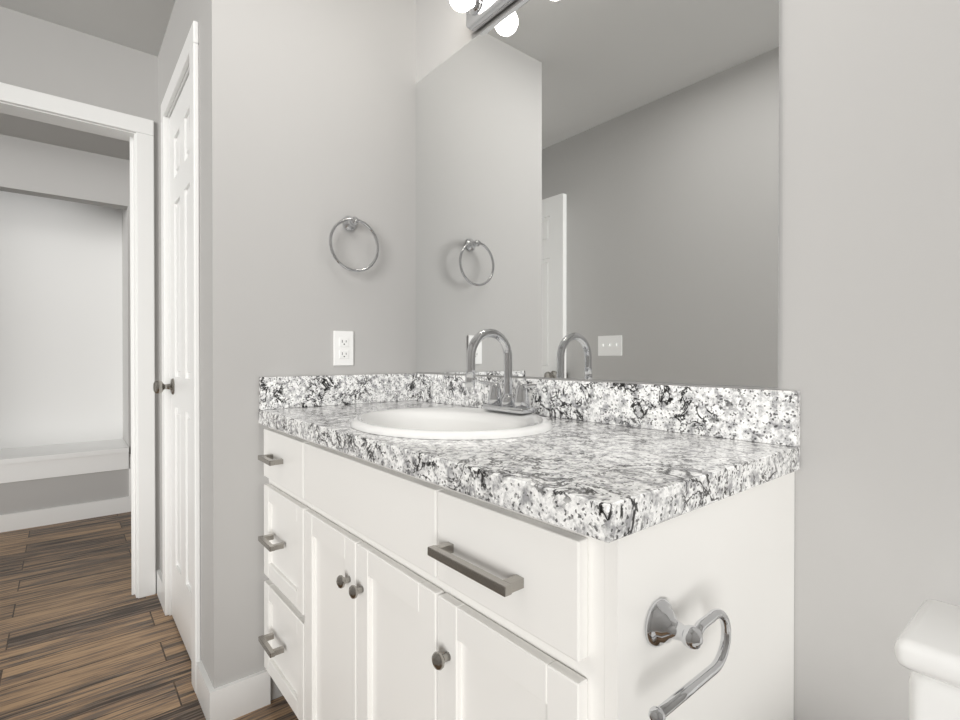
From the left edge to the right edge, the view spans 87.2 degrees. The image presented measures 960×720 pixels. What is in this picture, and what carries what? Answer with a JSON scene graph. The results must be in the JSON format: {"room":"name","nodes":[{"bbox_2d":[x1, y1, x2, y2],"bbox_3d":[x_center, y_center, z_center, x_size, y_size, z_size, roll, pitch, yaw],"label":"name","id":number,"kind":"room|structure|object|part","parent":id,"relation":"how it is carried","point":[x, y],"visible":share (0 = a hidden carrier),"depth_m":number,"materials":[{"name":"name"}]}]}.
{"room":"bathroom","nodes":[
{"label":"bathroom","id":0,"kind":"room"},
{"bbox_2d":[0,191,122,448],"bbox_3d":[-3.271,-0.166,3.476,1.532,2.440,0.110,0,0,-39],"label":"wall","id":1,"kind":"structure","parent":0,"point":[61,371],"depth_m":3.62,"materials":[{"name":"white paint"}]},
{"bbox_2d":[0,134,130,514],"bbox_3d":[-2.673,-0.167,3.606,4.600,2.440,0.450,0,0,-39],"label":"wall","id":2,"kind":"structure","parent":0,"point":[34,168],"depth_m":3.32,"materials":[{"name":"grey paint"}]},
{"bbox_2d":[0,439,128,482],"bbox_3d":[-3.094,0.680,3.242,1.341,0.148,0.485,0,0,-39],"label":"trim","id":3,"kind":"structure","parent":2,"relation":"attached to","point":[36,462],"depth_m":3.31,"materials":[{"name":"white wood"}]},
{"bbox_2d":[0,496,130,532],"bbox_3d":[-2.526,1.002,3.434,4.400,0.105,0.014,0,0,-39],"label":"baseboard","id":4,"kind":"structure","parent":2,"relation":"attached to","point":[38,517],"depth_m":3.27,"materials":[{"name":"white wood"}]},
{"bbox_2d":[129,454,130,496],"bbox_3d":[-2.365,0.801,3.564,0.186,0.295,0.016,0,0,-39],"label":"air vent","id":5,"kind":"object","parent":2,"relation":"in","point":[129,475],"visible":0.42,"depth_m":3.50,"materials":[{"name":"white"}]},
{"bbox_2d":[0,6,159,569],"bbox_3d":[-1.506,-0.159,2.336,1.414,2.440,0.110,0,0,-39],"label":"wall","id":6,"kind":"structure","parent":0,"point":[44,56],"depth_m":2.14,"materials":[{"name":"grey paint"}]},
{"bbox_2d":[0,82,155,597],"bbox_3d":[-1.794,-0.007,2.100,0.734,2.140,0.142,0,0,-39],"label":"door frame","id":7,"kind":"structure","parent":6,"relation":"attached to","point":[136,132],"depth_m":2.25,"materials":[{"name":"white wood"}]},
{"bbox_2d":[0,0,175,159],"bbox_3d":[-1.016,-1.404,1.588,4.800,0.060,5.300,0,0,-39],"label":"ceiling","id":8,"kind":"structure","parent":0,"point":[140,25],"depth_m":2.09,"materials":[{"name":"white paint"}]},
{"bbox_2d":[0,512,297,719],"bbox_3d":[-1.016,1.096,1.604,4.800,0.060,5.300,0,0,-39],"label":"floor","id":9,"kind":"structure","parent":0,"point":[85,634],"depth_m":1.93,"materials":[{"name":"brown wood"}]},
{"bbox_2d":[258,421,799,719],"bbox_3d":[-0.045,0.633,1.207,0.598,0.869,1.340,0,0,-39],"label":"bathroom vanity","id":10,"kind":"object","parent":9,"relation":"on","point":[469,545],"depth_m":0.79,"materials":[{"name":"white wood"}]},
{"bbox_3d":[-0.347,0.663,1.178,0.019,0.561,0.292,0,0,-39],"label":"door","id":11,"kind":"part","parent":10,"relation":"part of","materials":[{"name":"white wood"}]},
{"bbox_3d":[-0.290,0.469,1.071,0.028,0.027,0.027,0,0,-39],"label":"knob","id":12,"kind":"part","parent":10,"relation":"part of","materials":[{"name":"silver metal"}]},
{"bbox_3d":[-0.252,0.469,1.025,0.028,0.027,0.027,0,0,-39],"label":"knob","id":13,"kind":"part","parent":10,"relation":"part of","materials":[{"name":"silver metal"}]},
{"bbox_3d":[-0.159,0.664,0.950,0.019,0.561,0.292,0,0,-39],"label":"door","id":14,"kind":"part","parent":10,"relation":"part of","materials":[{"name":"white wood"}]},
{"bbox_3d":[-0.061,0.471,0.793,0.028,0.027,0.027,0,0,-39],"label":"knob","id":15,"kind":"part","parent":10,"relation":"part of","materials":[{"name":"silver metal"}]},
{"bbox_3d":[-0.010,0.295,0.723,0.039,0.014,0.178,0,0,-39],"label":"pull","id":16,"kind":"part","parent":10,"relation":"part of","materials":[{"name":"silver metal"}]},
{"bbox_3d":[0.031,0.287,0.717,0.019,0.145,0.293,0,0,-39],"label":"drawer","id":17,"kind":"part","parent":10,"relation":"part of","materials":[{"name":"white wood"}]},
{"bbox_3d":[0.031,0.666,0.719,0.019,0.561,0.293,0,0,-39],"label":"door","id":18,"kind":"part","parent":10,"relation":"part of","materials":[{"name":"white wood"}]},
{"bbox_2d":[259,401,799,532],"bbox_3d":[-0.050,0.176,1.232,0.570,0.043,1.291,0,0,-39],"label":"countertop","id":19,"kind":"structure","parent":10,"relation":"on","point":[598,474],"depth_m":0.85,"materials":[{"name":"stone"}]},
{"bbox_2d":[465,329,537,414],"bbox_3d":[0.031,0.028,1.317,0.170,0.220,0.216,0,0,-39],"label":"faucet","id":20,"kind":"object","parent":19,"relation":"on","point":[497,404],"depth_m":1.33,"materials":[{"name":"silver metal"}]},
{"bbox_2d":[894,599,959,719],"bbox_3d":[0.565,0.718,0.365,0.708,0.712,0.490,0,0,-39],"label":"toilet","id":21,"kind":"object","parent":9,"relation":"on","point":[927,648],"visible":1,"depth_m":0.64,"materials":[{"name":"white ceramic"}]},
{"bbox_3d":[0.765,0.551,0.528,0.170,0.302,0.466,0,0,-39],"label":"tank","id":22,"kind":"part","parent":21,"relation":"part of","materials":[{"name":"white ceramic"}]},
{"bbox_2d":[158,0,253,688],"bbox_3d":[-1.078,-0.156,1.919,0.110,2.440,1.078,0,0,-39],"label":"wall","id":23,"kind":"structure","parent":0,"point":[226,326],"depth_m":1.51,"materials":[{"name":"grey paint"}]},
{"bbox_2d":[153,76,190,658],"bbox_3d":[-1.097,0.030,1.893,0.173,2.056,0.545,0,0,-39],"label":"closet door","id":24,"kind":"structure","parent":23,"relation":"in","point":[178,386],"depth_m":1.91,"materials":[{"name":"white wood"}]},
{"bbox_3d":[-1.266,0.107,2.017,0.069,0.066,0.066,0,0,-39],"label":"knob","id":25,"kind":"part","parent":24,"relation":"part of","materials":[{"name":"silver metal"}]},
{"bbox_2d":[161,21,200,692],"bbox_3d":[-1.079,-0.006,1.908,0.126,2.140,0.700,0,0,-39],"label":"door frame","id":26,"kind":"structure","parent":23,"relation":"attached to","point":[187,64],"depth_m":1.64,"materials":[{"name":"white wood"}]},
{"bbox_2d":[156,569,270,719],"bbox_3d":[-0.397,1.017,0.998,1.414,0.105,3.378,0,0,-39],"label":"baseboard","id":27,"kind":"structure","parent":23,"relation":"attached to","point":[233,700],"depth_m":1.52,"materials":[{"name":"white wood"}]},
{"bbox_2d":[252,0,416,700],"bbox_3d":[-0.502,-0.155,1.768,0.587,2.440,0.110,0,0,-39],"label":"wall","id":28,"kind":"structure","parent":0,"point":[333,111],"depth_m":1.69,"materials":[{"name":"grey paint"}]},
{"bbox_2d":[259,373,413,408],"bbox_3d":[-0.454,0.101,1.723,0.568,0.099,0.020,0,0,-39],"label":"backsplash","id":29,"kind":"structure","parent":28,"relation":"attached to","point":[274,392],"depth_m":1.68,"materials":[{"name":"stone"}]},
{"bbox_2d":[333,331,353,365],"bbox_3d":[-0.465,-0.040,1.721,0.072,0.118,0.008,0,0,-39],"label":"electrical outlet plate","id":30,"kind":"object","parent":28,"relation":"attached to","point":[343,348],"visible":1,"depth_m":1.72,"materials":[{"name":"white plastic"}]},
{"bbox_2d":[329,216,378,271],"bbox_3d":[-0.433,-0.396,1.715,0.183,0.200,0.055,0,0,-39],"label":"towel ring","id":31,"kind":"object","parent":28,"relation":"attached to","point":[349,223],"visible":1,"depth_m":1.71,"materials":[{"name":"silver metal"}]},
{"bbox_2d":[416,0,959,719],"bbox_3d":[0.191,-0.153,1.475,0.110,2.440,3.598,0,0,-39],"label":"wall","id":32,"kind":"structure","parent":0,"point":[870,230],"depth_m":0.84,"materials":[{"name":"grey paint"}]},
{"bbox_2d":[450,0,514,31],"bbox_3d":[0.104,-1.094,1.380,0.136,0.087,0.540,0,0,-39],"label":"sconce","id":33,"kind":"object","parent":32,"relation":"attached to","point":[480,14],"visible":1,"depth_m":1.53,"materials":[{"name":"silver metal"}]},
{"bbox_3d":[-0.055,-1.100,1.527,0.078,0.078,0.078,0,0,-39],"label":"bulb","id":34,"kind":"part","parent":33,"relation":"part of","materials":[{"name":"white glass"}]},
{"bbox_2d":[415,0,779,386],"bbox_3d":[0.157,-0.494,1.420,0.005,1.084,1.253,0,0,-39],"label":"mirror glass","id":35,"kind":"object","parent":32,"relation":"attached to","point":[597,189],"visible":1,"depth_m":1.23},
{"bbox_2d":[414,373,799,444],"bbox_3d":[0.168,0.103,1.399,0.020,0.099,1.271,0,0,-39],"label":"backsplash","id":36,"kind":"structure","parent":32,"relation":"attached to","point":[773,416],"depth_m":1.15,"materials":[{"name":"stone"}]}
]}

